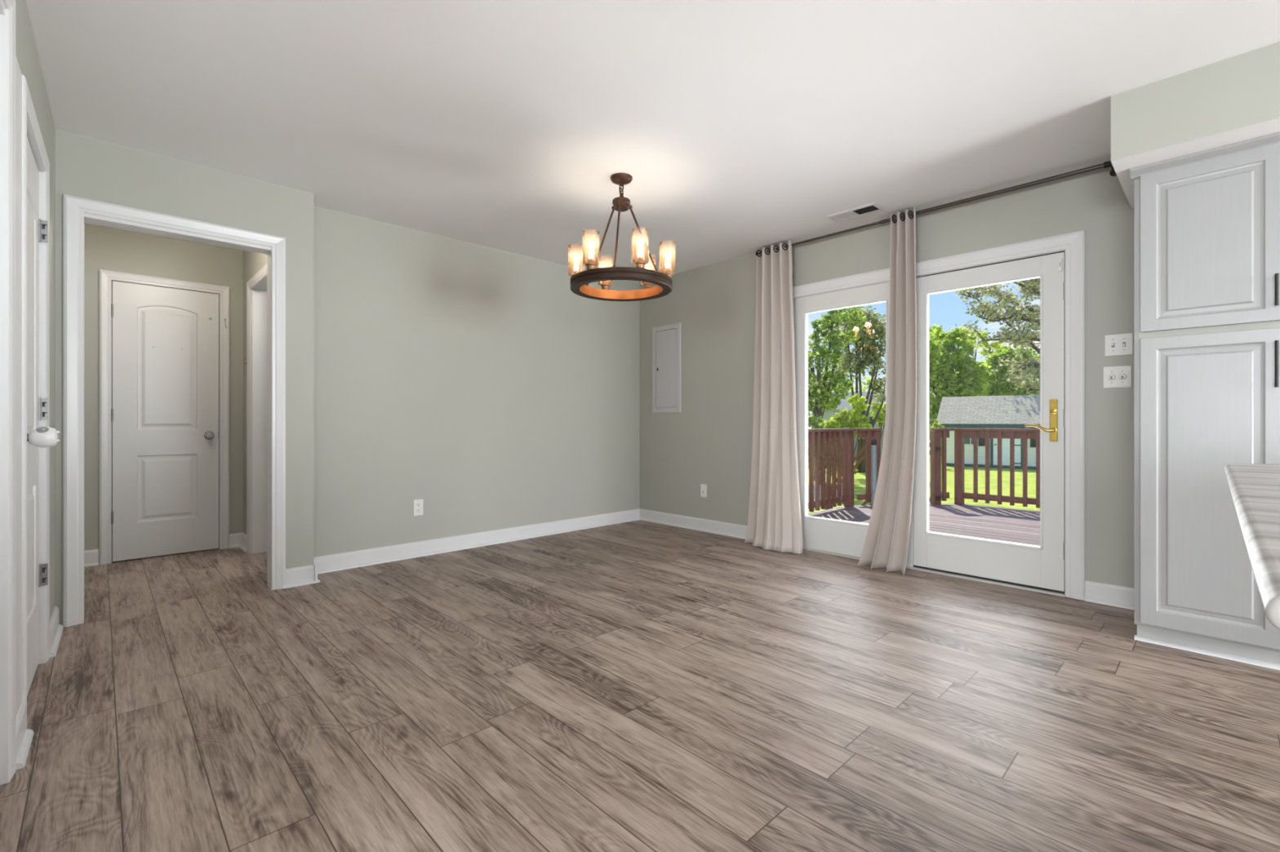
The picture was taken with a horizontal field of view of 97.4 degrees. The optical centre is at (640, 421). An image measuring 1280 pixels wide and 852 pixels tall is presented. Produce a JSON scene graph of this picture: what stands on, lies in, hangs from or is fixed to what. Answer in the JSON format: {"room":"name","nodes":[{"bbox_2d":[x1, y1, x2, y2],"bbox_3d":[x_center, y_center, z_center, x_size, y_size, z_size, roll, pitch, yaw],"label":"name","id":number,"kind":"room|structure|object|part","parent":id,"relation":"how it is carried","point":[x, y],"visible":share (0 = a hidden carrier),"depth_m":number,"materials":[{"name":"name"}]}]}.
{"room":"dining room","nodes":[
{"label":"dining room","id":0,"kind":"room"},
{"bbox_2d":[15,0,55,619],"bbox_3d":[-2.021,-0.210,1.750,0.120,2.420,2.733,0,0,-43],"label":"wall","id":1,"kind":"structure","parent":0,"point":[26,51],"depth_m":2.53,"materials":[{"name":"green paint"}]},
{"bbox_2d":[0,0,4,785],"bbox_3d":[-1.529,-0.070,1.218,0.120,2.140,0.823,0,0,-43],"label":"door","id":2,"kind":"structure","parent":1,"relation":"in","point":[2,5],"depth_m":1.55,"materials":[{"name":"wood"}]},
{"bbox_2d":[2,0,15,783],"bbox_3d":[-1.499,-0.107,1.285,0.015,2.215,0.885,0,0,-43],"label":"door frame","id":3,"kind":"structure","parent":1,"relation":"attached to","point":[9,5],"depth_m":1.56,"materials":[{"name":"wood"}]},
{"bbox_2d":[15,702,34,770],"bbox_3d":[-1.874,0.946,1.702,0.030,0.109,0.246,0,0,-43],"label":"baseboard","id":4,"kind":"structure","parent":1,"relation":"attached to","point":[24,737],"depth_m":1.69,"materials":[{"name":"wood"}]},
{"bbox_2d":[15,54,49,719],"bbox_3d":[-2.212,-0.052,1.967,0.133,2.105,1.005,0,0,-43],"label":"door frame","id":5,"kind":"structure","parent":1,"relation":"attached to","point":[24,108],"depth_m":1.80,"materials":[{"name":"wood"}]},
{"bbox_2d":[26,137,59,695],"bbox_3d":[-2.246,-0.015,2.075,0.154,2.030,0.660,0,0,-44],"label":"door","id":6,"kind":"structure","parent":1,"relation":"in","point":[37,228],"depth_m":2.14,"materials":[{"name":"wood"}]},
{"bbox_2d":[49,606,63,657],"bbox_3d":[-2.656,0.946,2.548,0.030,0.109,0.461,0,0,-43],"label":"baseboard","id":7,"kind":"structure","parent":1,"relation":"attached to","point":[55,629],"depth_m":2.53,"materials":[{"name":"wood"}]},
{"bbox_2d":[84,222,243,551],"bbox_3d":[-3.155,-0.185,4.616,3.300,2.370,0.110,0,0,-44],"label":"wall","id":8,"kind":"structure","parent":0,"point":[105,248],"depth_m":4.10,"materials":[{"name":"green paint"}]},
{"bbox_2d":[84,533,243,567],"bbox_3d":[-3.701,0.946,3.993,1.450,0.109,0.030,0,0,-44],"label":"baseboard","id":9,"kind":"structure","parent":8,"relation":"attached to","point":[91,557],"depth_m":3.91,"materials":[{"name":"wood"}]},
{"bbox_2d":[98,269,229,564],"bbox_3d":[-3.514,-0.032,4.179,0.742,2.064,0.021,0,0,-44],"label":"door frame","id":10,"kind":"structure","parent":8,"relation":"attached to","point":[105,277],"depth_m":3.96,"materials":[{"name":"wood"}]},
{"bbox_2d":[111,280,219,561],"bbox_3d":[-3.518,-0.006,4.184,0.638,2.012,0.127,0,0,-44],"label":"door","id":11,"kind":"structure","parent":8,"relation":"in","point":[165,411],"depth_m":4.18,"materials":[{"name":"white wood"}]},
{"bbox_3d":[-3.322,0.107,4.330,0.064,0.064,0.064,0,0,-44],"label":"knob","id":12,"kind":"part","parent":11,"relation":"part of","materials":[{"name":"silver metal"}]},
{"bbox_2d":[84,222,243,250],"bbox_3d":[-2.659,-1.455,4.101,3.300,0.170,1.540,0,0,-44],"label":"ceiling","id":13,"kind":"structure","parent":0,"point":[85,223],"depth_m":4.15,"materials":[{"name":"paint"}]},
{"bbox_2d":[55,128,313,625],"bbox_3d":[-2.649,-0.210,3.139,1.380,2.420,0.340,0,0,-44],"label":"wall","id":14,"kind":"structure","parent":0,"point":[86,167],"depth_m":3.15,"materials":[{"name":"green paint"}]},
{"bbox_2d":[62,194,285,627],"bbox_3d":[-2.510,-0.053,3.095,0.934,2.107,0.131,0,0,-44],"label":"door frame","id":15,"kind":"structure","parent":14,"relation":"attached to","point":[74,207],"depth_m":2.88,"materials":[{"name":"wood"}]},
{"bbox_2d":[283,564,319,589],"bbox_3d":[-2.140,0.946,3.504,0.200,0.109,0.220,0,0,-44],"label":"baseboard","id":16,"kind":"structure","parent":14,"relation":"attached to","point":[308,575],"depth_m":3.43,"materials":[{"name":"wood"}]},
{"bbox_2d":[243,250,266,534],"bbox_3d":[-2.657,-0.185,4.026,0.100,2.370,1.430,0,0,-44],"label":"wall","id":17,"kind":"structure","parent":0,"point":[253,262],"depth_m":4.44,"materials":[{"name":"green paint"}]},
{"bbox_2d":[239,533,246,552],"bbox_3d":[-3.096,0.946,4.388,0.030,0.109,0.240,0,0,-44],"label":"baseboard","id":18,"kind":"structure","parent":17,"relation":"attached to","point":[243,547],"depth_m":4.39,"materials":[{"name":"wood"}]},
{"bbox_2d":[246,263,266,553],"bbox_3d":[-2.714,-0.035,3.999,0.021,2.070,0.840,0,0,-44],"label":"door frame","id":19,"kind":"structure","parent":17,"relation":"attached to","point":[261,274],"depth_m":4.25,"materials":[{"name":"wood"}]},
{"bbox_2d":[251,276,266,554],"bbox_3d":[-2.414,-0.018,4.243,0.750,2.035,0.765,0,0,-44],"label":"door","id":20,"kind":"structure","parent":17,"relation":"in","point":[259,293],"depth_m":4.27,"materials":[{"name":"wood"}]},
{"bbox_2d":[313,205,639,557],"bbox_3d":[-1.090,-0.210,4.793,3.160,2.420,0.120,0,0,-44],"label":"wall","id":21,"kind":"structure","parent":0,"point":[470,381],"depth_m":4.37,"materials":[{"name":"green paint"}]},
{"bbox_2d":[413,499,422,515],"bbox_3d":[-1.648,0.638,4.165,0.072,0.118,0.010,0,0,-44],"label":"wall outlet","id":22,"kind":"object","parent":21,"relation":"attached to","point":[418,504],"visible":1,"depth_m":4.16,"materials":[{"name":"white plastic"}]},
{"bbox_2d":[313,508,639,573],"bbox_3d":[-1.078,0.946,4.701,2.990,0.109,0.030,0,0,-44],"label":"baseboard","id":23,"kind":"structure","parent":21,"relation":"attached to","point":[354,559],"depth_m":4.38,"materials":[{"name":"wood"}]},
{"bbox_2d":[0,520,1279,851],"bbox_3d":[-0.485,1.040,-0.318,9.100,0.080,10.920,0,0,-44],"label":"floor","id":24,"kind":"structure","parent":0,"point":[639,686],"depth_m":1.91,"materials":[{"name":"wood"}]},
{"bbox_2d":[803,547,1065,597],"bbox_3d":[1.857,1.004,3.901,0.172,0.031,1.785,0,0,-44],"label":"threshold","id":25,"kind":"object","parent":24,"relation":"on","point":[1055,593],"visible":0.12,"depth_m":3.56,"materials":[{"name":"metal"}]},
{"bbox_2d":[1129,132,1279,670],"bbox_3d":[2.590,-0.067,2.569,0.666,2.134,0.480,0,0,-44],"label":"pantry cabinet","id":26,"kind":"object","parent":24,"relation":"on","point":[1206,223],"visible":0.98,"depth_m":2.36,"materials":[{"name":"white paint"}]},
{"bbox_3d":[2.373,-1.114,2.360,0.038,0.040,0.480,0,0,-44],"label":"crown moulding","id":27,"kind":"part","parent":26,"relation":"part of","materials":[{"name":"wood"}]},
{"bbox_3d":[2.431,0.992,2.410,0.018,0.017,0.472,0,0,-44],"label":"shoe moulding","id":28,"kind":"part","parent":26,"relation":"part of","materials":[{"name":"wood"}]},
{"bbox_3d":[2.396,-0.385,2.362,0.002,0.026,0.452,0,0,-44],"label":"rail","id":29,"kind":"part","parent":26,"relation":"part of","materials":[{"name":"white paint"}]},
{"bbox_3d":[2.385,0.265,2.359,0.019,1.270,0.429,0,0,-44],"label":"door","id":30,"kind":"part","parent":26,"relation":"part of","materials":[{"name":"wood"}]},
{"bbox_3d":[2.385,-0.749,2.359,0.019,0.698,0.429,0,0,-44],"label":"door","id":31,"kind":"part","parent":26,"relation":"part of","materials":[{"name":"wood"}]},
{"bbox_3d":[2.498,-0.227,2.206,0.030,0.183,0.011,0,0,-44],"label":"handle","id":32,"kind":"part","parent":26,"relation":"part of","materials":[{"name":"black metal"}]},
{"bbox_3d":[2.498,-0.517,2.206,0.030,0.125,0.011,0,0,-44],"label":"handle","id":33,"kind":"part","parent":26,"relation":"part of","materials":[{"name":"black metal"}]},
{"bbox_3d":[1.272,0.567,0.438,1.480,0.866,0.430,0,0,-44],"label":"base cabinet","id":34,"kind":"object","parent":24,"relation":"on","visible":0},
{"bbox_2d":[1224,463,1279,630],"bbox_3d":[1.173,0.115,0.573,1.565,0.039,0.801,0,0,-44],"label":"countertop","id":35,"kind":"structure","parent":34,"relation":"on","point":[1255,488],"depth_m":0.55,"materials":[{"name":"stone"}]},
{"bbox_2d":[26,0,1279,283],"bbox_3d":[0.016,-1.480,-0.737,9.240,0.120,9.620,0,0,-44],"label":"ceiling","id":36,"kind":"structure","parent":0,"point":[737,126],"depth_m":2.47,"materials":[{"name":"paint"}]},
{"bbox_2d":[568,173,675,301],"bbox_3d":[-0.112,-1.091,3.269,0.623,0.658,0.592,0,0,15],"label":"chandelier","id":37,"kind":"object","parent":36,"relation":"hanging from","point":[579,281],"visible":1,"depth_m":3.21,"materials":[{"name":"brown metal"}]},
{"bbox_3d":[-0.379,-0.943,3.297,0.093,0.178,0.093,0,0,-44],"label":"lamp shade","id":38,"kind":"part","parent":37,"relation":"part of","materials":[{"name":"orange glass"}]},
{"bbox_3d":[-0.379,-0.930,3.297,0.050,0.100,0.050,0,0,-44],"label":"bulb","id":39,"kind":"part","parent":37,"relation":"part of","materials":[{"name":"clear glass"}]},
{"bbox_3d":[-0.270,-0.943,3.052,0.093,0.178,0.093,0,0,-44],"label":"lamp shade","id":40,"kind":"part","parent":37,"relation":"part of","materials":[{"name":"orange glass"}]},
{"bbox_3d":[-0.270,-0.930,3.052,0.050,0.100,0.050,0,0,-44],"label":"bulb","id":41,"kind":"part","parent":37,"relation":"part of","materials":[{"name":"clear glass"}]},
{"bbox_3d":[-0.244,-1.039,3.367,0.229,0.438,0.022,0,0,35],"label":"support rod","id":42,"kind":"part","parent":37,"relation":"part of","materials":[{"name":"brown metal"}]},
{"bbox_3d":[-0.221,-0.943,3.514,0.093,0.178,0.093,0,0,-44],"label":"lamp shade","id":43,"kind":"part","parent":37,"relation":"part of","materials":[{"name":"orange glass"}]},
{"bbox_3d":[-0.127,-1.039,3.105,0.022,0.438,0.230,0,0,7],"label":"support rod","id":44,"kind":"part","parent":37,"relation":"part of","materials":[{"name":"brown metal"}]},
{"bbox_3d":[-0.113,-1.329,3.269,0.028,0.117,0.029,0,0,-9],"label":"chain","id":45,"kind":"part","parent":37,"relation":"part of","materials":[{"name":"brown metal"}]},
{"bbox_3d":[-0.003,-0.930,3.024,0.050,0.100,0.050,0,0,-44],"label":"bulb","id":46,"kind":"part","parent":37,"relation":"part of","materials":[{"name":"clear glass"}]},
{"bbox_3d":[-0.003,-0.943,3.024,0.093,0.178,0.093,0,0,-44],"label":"lamp shade","id":47,"kind":"part","parent":37,"relation":"part of","materials":[{"name":"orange glass"}]},
{"bbox_3d":[0.039,-1.039,3.333,0.230,0.438,0.022,0,0,-25],"label":"support rod","id":48,"kind":"part","parent":37,"relation":"part of","materials":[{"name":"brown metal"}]},
{"bbox_3d":[0.045,-0.943,3.486,0.093,0.178,0.093,0,0,-44],"label":"lamp shade","id":49,"kind":"part","parent":37,"relation":"part of","materials":[{"name":"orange glass"}]},
{"bbox_3d":[0.154,-0.930,3.241,0.050,0.100,0.050,0,0,-44],"label":"bulb","id":50,"kind":"part","parent":37,"relation":"part of","materials":[{"name":"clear glass"}]},
{"bbox_3d":[0.154,-0.943,3.241,0.093,0.178,0.093,0,0,-44],"label":"lamp shade","id":51,"kind":"part","parent":37,"relation":"part of","materials":[{"name":"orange glass"}]},
{"bbox_2d":[826,202,885,222],"bbox_3d":[1.455,-1.416,3.813,0.165,0.008,0.346,0,0,-44],"label":"ceiling vent","id":52,"kind":"object","parent":36,"relation":"in","point":[872,207],"visible":1,"depth_m":3.80,"materials":[{"name":"metal"}]},
{"bbox_2d":[640,166,1133,588],"bbox_3d":[3.334,-0.210,2.376,0.140,2.420,9.500,0,0,-44],"label":"wall","id":53,"kind":"structure","parent":0,"point":[708,442],"depth_m":4.06,"materials":[{"name":"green paint"}]},
{"bbox_2d":[652,322,680,413],"bbox_3d":[0.247,-0.513,5.470,0.014,0.855,0.378,0,0,-44],"label":"electrical panel","id":54,"kind":"object","parent":53,"relation":"attached to","point":[666,344],"visible":1,"depth_m":5.46,"materials":[{"name":"metal"}]},
{"bbox_3d":[0.249,-0.513,5.472,0.010,0.749,0.272,0,0,-44],"label":"panel door","id":55,"kind":"part","parent":54,"relation":"part of","materials":[{"name":"metal"}]},
{"bbox_2d":[639,508,746,539],"bbox_3d":[0.554,0.946,5.140,0.030,0.109,1.660,0,0,-44],"label":"baseboard","id":56,"kind":"structure","parent":53,"relation":"attached to","point":[722,528],"depth_m":5.20,"materials":[{"name":"wood"}]},
{"bbox_2d":[700,484,706,497],"bbox_3d":[0.575,0.632,5.133,0.010,0.118,0.072,0,0,-44],"label":"wall outlet","id":57,"kind":"object","parent":53,"relation":"attached to","point":[703,486],"visible":1,"depth_m":5.13,"materials":[{"name":"white plastic"}]},
{"bbox_2d":[702,487,705,494],"bbox_3d":[0.574,0.632,5.132,0.004,0.068,0.034,0,0,-44],"label":"socket","id":58,"kind":"object","parent":57,"relation":"attached to","point":[703,488],"depth_m":5.13,"materials":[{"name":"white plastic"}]},
{"bbox_2d":[793,281,889,557],"bbox_3d":[1.507,0.004,4.201,0.052,1.968,0.845,0,0,-44],"label":"door","id":59,"kind":"structure","parent":53,"relation":"in","point":[833,535],"depth_m":4.33,"materials":[{"name":"paint"}]},
{"bbox_2d":[755,160,1116,255],"bbox_3d":[1.767,-1.367,3.823,0.111,0.062,2.279,0,0,-44],"label":"curtain rod","id":60,"kind":"object","parent":53,"relation":"attached to","point":[1106,164],"visible":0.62,"depth_m":3.42,"materials":[{"name":"black metal"}]},
{"bbox_2d":[744,240,803,554],"bbox_3d":[1.047,-0.205,4.434,0.211,2.403,0.529,0,0,-44],"label":"curtain","id":61,"kind":"object","parent":60,"relation":"hanging from","point":[774,517],"visible":1,"depth_m":4.45,"materials":[{"name":"beige fabric"}]},
{"bbox_2d":[857,207,916,574],"bbox_3d":[1.671,-0.205,3.797,0.366,2.403,0.191,0,0,43],"label":"curtain","id":62,"kind":"object","parent":60,"relation":"hanging from","point":[886,545],"visible":1,"depth_m":3.78,"materials":[{"name":"beige fabric"}]},
{"bbox_2d":[792,230,1084,600],"bbox_3d":[1.853,-0.036,3.898,0.162,2.072,1.963,0,0,-44],"label":"door frame","id":63,"kind":"structure","parent":53,"relation":"attached to","point":[1073,244],"depth_m":3.19,"materials":[{"name":"wood"}]},
{"bbox_2d":[913,251,1065,593],"bbox_3d":[2.138,0.010,3.510,0.110,1.980,0.840,0,0,-44],"label":"door","id":64,"kind":"structure","parent":53,"relation":"in","point":[1042,567],"depth_m":3.38,"materials":[{"name":"paint"}]},
{"bbox_3d":[2.328,0.039,3.273,0.054,0.048,0.142,0,0,-44],"label":"lever","id":65,"kind":"part","parent":64,"relation":"part of","materials":[{"name":"gold metal"}]},
{"bbox_3d":[2.391,-0.007,3.253,0.009,0.246,0.038,0,0,-44],"label":"handle plate","id":66,"kind":"part","parent":64,"relation":"part of","materials":[{"name":"gold metal"}]},
{"bbox_2d":[1057,257,1062,271],"bbox_3d":[2.409,-0.900,3.227,0.016,0.076,0.019,0,0,-44],"label":"sensor","id":67,"kind":"object","parent":64,"relation":"attached to","point":[1060,260],"visible":1,"depth_m":3.22,"materials":[{"name":"white plastic"}]},
{"bbox_2d":[1084,580,1133,609],"bbox_3d":[2.572,0.946,3.045,0.030,0.109,0.261,0,0,-44],"label":"baseboard","id":68,"kind":"structure","parent":53,"relation":"attached to","point":[1121,597],"depth_m":3.06,"materials":[{"name":"wood"}]},
{"bbox_2d":[1103,365,1131,388],"bbox_3d":[2.580,-0.242,3.043,0.021,0.116,0.116,0,0,-44],"label":"switch plate","id":69,"kind":"object","parent":53,"relation":"attached to","point":[1113,376],"visible":1,"depth_m":3.04,"materials":[{"name":"white plastic"}]},
{"bbox_3d":[2.562,-0.242,3.057,0.012,0.034,0.034,0,0,-44],"label":"dimmer knob","id":70,"kind":"part","parent":69,"relation":"part of","materials":[{"name":"white plastic"}]},
{"bbox_3d":[2.594,-0.242,3.024,0.012,0.034,0.034,0,0,-44],"label":"dimmer knob","id":71,"kind":"part","parent":69,"relation":"part of","materials":[{"name":"white plastic"}]},
{"bbox_2d":[1104,333,1133,356],"bbox_3d":[2.586,-0.416,3.040,0.018,0.116,0.116,0,0,-44],"label":"switch plate","id":72,"kind":"object","parent":53,"relation":"attached to","point":[1117,344],"visible":1,"depth_m":3.04,"materials":[{"name":"white plastic"}]},
{"bbox_2d":[1111,41,1279,209],"bbox_3d":[4.279,-1.278,0.714,0.806,0.285,5.594,0,0,-44],"label":"soffit","id":73,"kind":"structure","parent":0,"point":[1235,99],"depth_m":2.27,"materials":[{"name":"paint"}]},
{"label":"outside","id":74,"kind":"structure","parent":0,"visible":0},
{"bbox_2d":[808,437,1039,514],"bbox_3d":[16.625,1.900,42.603,74.900,0.001,110.000,0,0,-44],"label":"ground","id":75,"kind":"structure","parent":74,"point":[860,479],"depth_m":16.77,"materials":[{"name":"green plant"}]},
{"bbox_2d":[808,485,842,502],"bbox_3d":[4.677,1.919,14.750,2.164,0.062,4.047,0,0,12],"label":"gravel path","id":76,"kind":"structure","parent":75,"relation":"on","point":[808,486],"depth_m":14.94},
{"bbox_2d":[808,414,858,485],"bbox_3d":[5.380,0.863,16.902,2.538,2.177,1.187,0,0,-15],"label":"bush","id":77,"kind":"object","parent":75,"relation":"on","point":[813,422],"visible":0.13,"depth_m":16.70,"materials":[{"name":"green plant"}]},
{"bbox_2d":[808,306,868,480],"bbox_3d":[5.809,-1.051,18.264,3.977,6.007,1.574,0,0,-30],"label":"leafy tree","id":78,"kind":"object","parent":75,"relation":"on","point":[820,390],"visible":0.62,"depth_m":18.19,"materials":[{"name":"green plant"}]},
{"bbox_2d":[817,393,872,454],"bbox_3d":[5.291,0.609,14.602,1.447,2.684,0.858,0,0,29],"label":"bush","id":79,"kind":"object","parent":75,"relation":"on","point":[856,420],"visible":0.69,"depth_m":14.44,"materials":[{"name":"green plant"}]},
{"bbox_2d":[808,431,884,462],"bbox_3d":[9.862,1.180,26.526,6.373,1.457,0.077,0,0,0],"label":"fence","id":80,"kind":"object","parent":75,"relation":"on","point":[882,435],"visible":0.02,"depth_m":26.48,"materials":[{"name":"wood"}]},
{"bbox_2d":[808,391,885,431],"bbox_3d":[20.476,-0.400,51.000,8.600,4.600,6.600,0,0,0],"label":"house","id":81,"kind":"structure","parent":75,"relation":"on","point":[827,415],"depth_m":48.94,"materials":[{"name":"grey"}]},
{"bbox_2d":[830,305,885,472],"bbox_3d":[8.431,-1.321,21.171,2.920,6.575,1.920,0,0,-4],"label":"leafy tree","id":82,"kind":"object","parent":75,"relation":"on","point":[869,353],"visible":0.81,"depth_m":20.93,"materials":[{"name":"green plant"}]},
{"bbox_2d":[869,400,885,439],"bbox_3d":[10.250,0.520,23.960,0.992,2.862,0.951,0,0,-44],"label":"bush","id":83,"kind":"object","parent":75,"relation":"on","point":[882,416],"visible":0.6,"depth_m":23.87,"materials":[{"name":"green plant"}]},
{"bbox_2d":[825,442,930,510],"bbox_3d":[3.223,1.137,7.630,0.920,1.797,1.280,0,0,-6],"label":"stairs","id":84,"kind":"structure","parent":75,"relation":"on","point":[864,448],"depth_m":7.25,"materials":[{"name":"wood"}]},
{"bbox_3d":[2.741,1.400,8.182,0.080,1.000,0.080,0,0,-6],"label":"stair post","id":85,"kind":"part","parent":84,"relation":"part of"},
{"bbox_3d":[2.804,0.720,7.600,0.052,0.764,1.177,0,0,-6],"label":"stair rail","id":86,"kind":"part","parent":84,"relation":"part of","materials":[{"name":"wood"}]},
{"bbox_3d":[2.804,0.620,7.600,0.052,0.764,1.177,0,0,-6],"label":"stair rail","id":87,"kind":"part","parent":84,"relation":"part of","materials":[{"name":"wood"}]},
{"bbox_2d":[808,376,957,429],"bbox_3d":[40.915,-1.740,60.265,93.263,8.975,92.139,0,0,-44],"label":"treeline","id":88,"kind":"object","parent":75,"relation":"on","point":[868,378],"visible":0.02,"depth_m":57.67,"materials":[{"name":"green plant"}]},
{"bbox_2d":[928,418,944,454],"bbox_3d":[12.124,0.921,23.004,0.646,2.058,0.593,0,0,17],"label":"bush","id":89,"kind":"object","parent":75,"relation":"on","point":[935,424],"visible":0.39,"depth_m":22.96,"materials":[{"name":"green plant"}]},
{"bbox_2d":[928,327,991,456],"bbox_3d":[16.850,-1.668,30.787,5.572,7.247,3.392,0,0,-7],"label":"leafy tree","id":90,"kind":"object","parent":75,"relation":"on","point":[944,358],"visible":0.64,"depth_m":30.24,"materials":[{"name":"green plant"}]},
{"bbox_2d":[928,324,1002,372],"bbox_3d":[21.744,-2.330,38.072,5.698,8.568,1.732,0,0,-4],"label":"leafy tree","id":91,"kind":"object","parent":75,"relation":"on","point":[985,344],"visible":0.43,"depth_m":37.86,"materials":[{"name":"green plant"}]},
{"bbox_2d":[935,395,1039,470],"bbox_3d":[16.162,0.420,23.623,6.200,3.060,3.460,0,0,37],"label":"garden shed","id":92,"kind":"object","parent":75,"relation":"on","point":[1015,411],"visible":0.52,"depth_m":23.32,"materials":[{"name":"grey"}]},
{"bbox_2d":[977,438,985,446],"bbox_3d":[14.117,0.580,23.253,0.240,0.880,0.045,0,0,37],"label":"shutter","id":93,"kind":"object","parent":92,"relation":"hanging from","point":[981,442],"depth_m":23.24,"materials":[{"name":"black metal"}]},
{"bbox_3d":[14.821,0.900,22.742,1.140,1.760,0.055,0,0,37],"label":"door trim","id":94,"kind":"part","parent":92,"relation":"part of","materials":[{"name":"teal paint"}]},
{"bbox_3d":[14.826,0.940,22.748,0.940,1.680,0.040,0,0,37],"label":"shed door","id":95,"kind":"part","parent":92,"relation":"part of","materials":[{"name":"blue paint"}]},
{"bbox_2d":[1030,439,1035,447],"bbox_3d":[15.538,0.580,22.197,0.240,0.880,0.045,0,0,37],"label":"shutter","id":96,"kind":"object","parent":92,"relation":"hanging from","point":[1033,442],"depth_m":22.19,"materials":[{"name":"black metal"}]},
{"bbox_2d":[955,277,1039,395],"bbox_3d":[20.323,-4.429,28.976,8.660,12.673,5.483,0,0,13],"label":"pine tree","id":97,"kind":"object","parent":75,"relation":"on","point":[1023,376],"visible":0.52,"depth_m":28.57,"materials":[{"name":"green plant"}]},
{"bbox_2d":[979,343,1039,395],"bbox_3d":[22.957,-1.389,34.095,6.470,6.707,3.591,0,0,-3],"label":"leafy tree","id":98,"kind":"object","parent":75,"relation":"on","point":[997,388],"visible":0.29,"depth_m":33.47,"materials":[{"name":"green plant"}]},
{"bbox_3d":[4.007,1.485,4.474,3.700,0.830,5.589,0,0,-44],"label":"joist","id":99,"kind":"object","parent":75,"relation":"on","visible":0},
{"bbox_2d":[808,503,1039,546],"bbox_3d":[4.018,1.055,4.492,3.740,0.030,5.600,0,0,-44],"label":"deck","id":100,"kind":"object","parent":99,"relation":"on","point":[1017,526],"visible":0.22,"depth_m":5.92,"materials":[{"name":"wood"}]},
{"bbox_2d":[808,428,855,511],"bbox_3d":[1.717,0.562,6.066,2.390,0.956,0.140,0,0,-44],"label":"deck railing","id":101,"kind":"object","parent":100,"relation":"on","point":[836,435],"visible":0.4,"depth_m":6.50,"materials":[{"name":"wood"}]},
{"bbox_3d":[1.711,0.160,6.061,2.315,0.086,0.038,0,0,-44],"label":"rail","id":102,"kind":"part","parent":101,"relation":"part of","materials":[{"name":"wood"}]},
{"bbox_3d":[1.711,0.925,6.061,2.315,0.072,0.038,0,0,-44],"label":"rail","id":103,"kind":"part","parent":101,"relation":"part of","materials":[{"name":"wood"}]},
{"bbox_3d":[1.711,0.100,6.061,2.375,0.032,0.140,0,0,-44],"label":"cap rail","id":104,"kind":"part","parent":101,"relation":"part of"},
{"bbox_3d":[2.545,0.578,6.864,0.090,0.924,0.090,0,0,-44],"label":"post","id":105,"kind":"part","parent":101,"relation":"part of","materials":[{"name":"wood"}]},
{"bbox_2d":[855,428,880,506],"bbox_3d":[2.781,0.562,6.905,0.307,0.956,0.140,0,0,-7],"label":"deck railing","id":106,"kind":"object","parent":100,"relation":"on","point":[869,434],"visible":0.7,"depth_m":6.87,"materials":[{"name":"wood"}]},
{"bbox_3d":[2.774,0.925,6.904,0.232,0.072,0.038,0,0,-7],"label":"rail","id":107,"kind":"part","parent":106,"relation":"part of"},
{"bbox_3d":[2.774,0.160,6.904,0.232,0.086,0.038,0,0,-7],"label":"rail","id":108,"kind":"part","parent":106,"relation":"part of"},
{"bbox_3d":[2.774,0.100,6.904,0.292,0.032,0.140,0,0,-7],"label":"cap rail","id":109,"kind":"part","parent":106,"relation":"part of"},
{"bbox_3d":[2.889,0.578,6.918,0.090,0.924,0.090,0,0,-7],"label":"post","id":110,"kind":"part","parent":106,"relation":"part of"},
{"bbox_2d":[870,439,877,507],"bbox_3d":[2.825,0.625,6.801,0.083,0.830,0.083,0,0,-44],"label":"pole","id":111,"kind":"object","parent":100,"relation":"on","point":[873,443],"visible":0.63,"depth_m":6.78,"materials":[{"name":"grey metal"}]},
{"bbox_2d":[930,428,953,505],"bbox_3d":[3.766,0.562,7.041,0.236,0.956,0.140,0,0,-6],"label":"deck railing","id":112,"kind":"object","parent":100,"relation":"on","point":[936,434],"visible":1,"depth_m":6.99,"materials":[{"name":"brown wood"}]},
{"bbox_3d":[3.694,0.578,7.034,0.090,0.924,0.090,0,0,-6],"label":"post","id":113,"kind":"part","parent":112,"relation":"part of","materials":[{"name":"wood"}]},
{"bbox_3d":[3.699,0.955,6.985,0.060,0.056,0.008,0,0,-6],"label":"hinge plate","id":114,"kind":"part","parent":112,"relation":"part of","materials":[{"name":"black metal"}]},
{"bbox_3d":[3.699,0.345,6.985,0.060,0.056,0.008,0,0,-6],"label":"hinge plate","id":115,"kind":"part","parent":112,"relation":"part of","materials":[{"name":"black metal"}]},
{"bbox_3d":[3.779,0.100,7.043,0.211,0.032,0.140,0,0,-6],"label":"cap rail","id":116,"kind":"part","parent":112,"relation":"part of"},
{"bbox_3d":[3.779,0.160,7.043,0.171,0.086,0.038,0,0,-6],"label":"rail","id":117,"kind":"part","parent":112,"relation":"part of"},
{"bbox_3d":[3.779,0.925,7.043,0.171,0.072,0.038,0,0,-6],"label":"rail","id":118,"kind":"part","parent":112,"relation":"part of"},
{"bbox_2d":[953,428,1039,508],"bbox_3d":[5.608,0.562,5.407,0.140,0.956,4.710,0,0,-44],"label":"deck railing","id":119,"kind":"object","parent":100,"relation":"on","point":[1024,434],"visible":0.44,"depth_m":6.71,"materials":[{"name":"wood"}]},
{"bbox_3d":[4.009,0.578,7.067,0.090,0.924,0.090,0,0,-44],"label":"post","id":120,"kind":"part","parent":119,"relation":"part of","materials":[{"name":"wood"}]},
{"bbox_3d":[5.608,0.100,5.407,0.140,0.032,4.710,0,0,-44],"label":"cap rail","id":121,"kind":"part","parent":119,"relation":"part of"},
{"bbox_3d":[5.608,0.160,5.407,0.038,0.086,4.610,0,0,-44],"label":"rail","id":122,"kind":"part","parent":119,"relation":"part of","materials":[{"name":"wood"}]},
{"bbox_3d":[5.608,0.925,5.407,0.038,0.072,4.610,0,0,-44],"label":"rail","id":123,"kind":"part","parent":119,"relation":"part of","materials":[{"name":"wood"}]}
]}

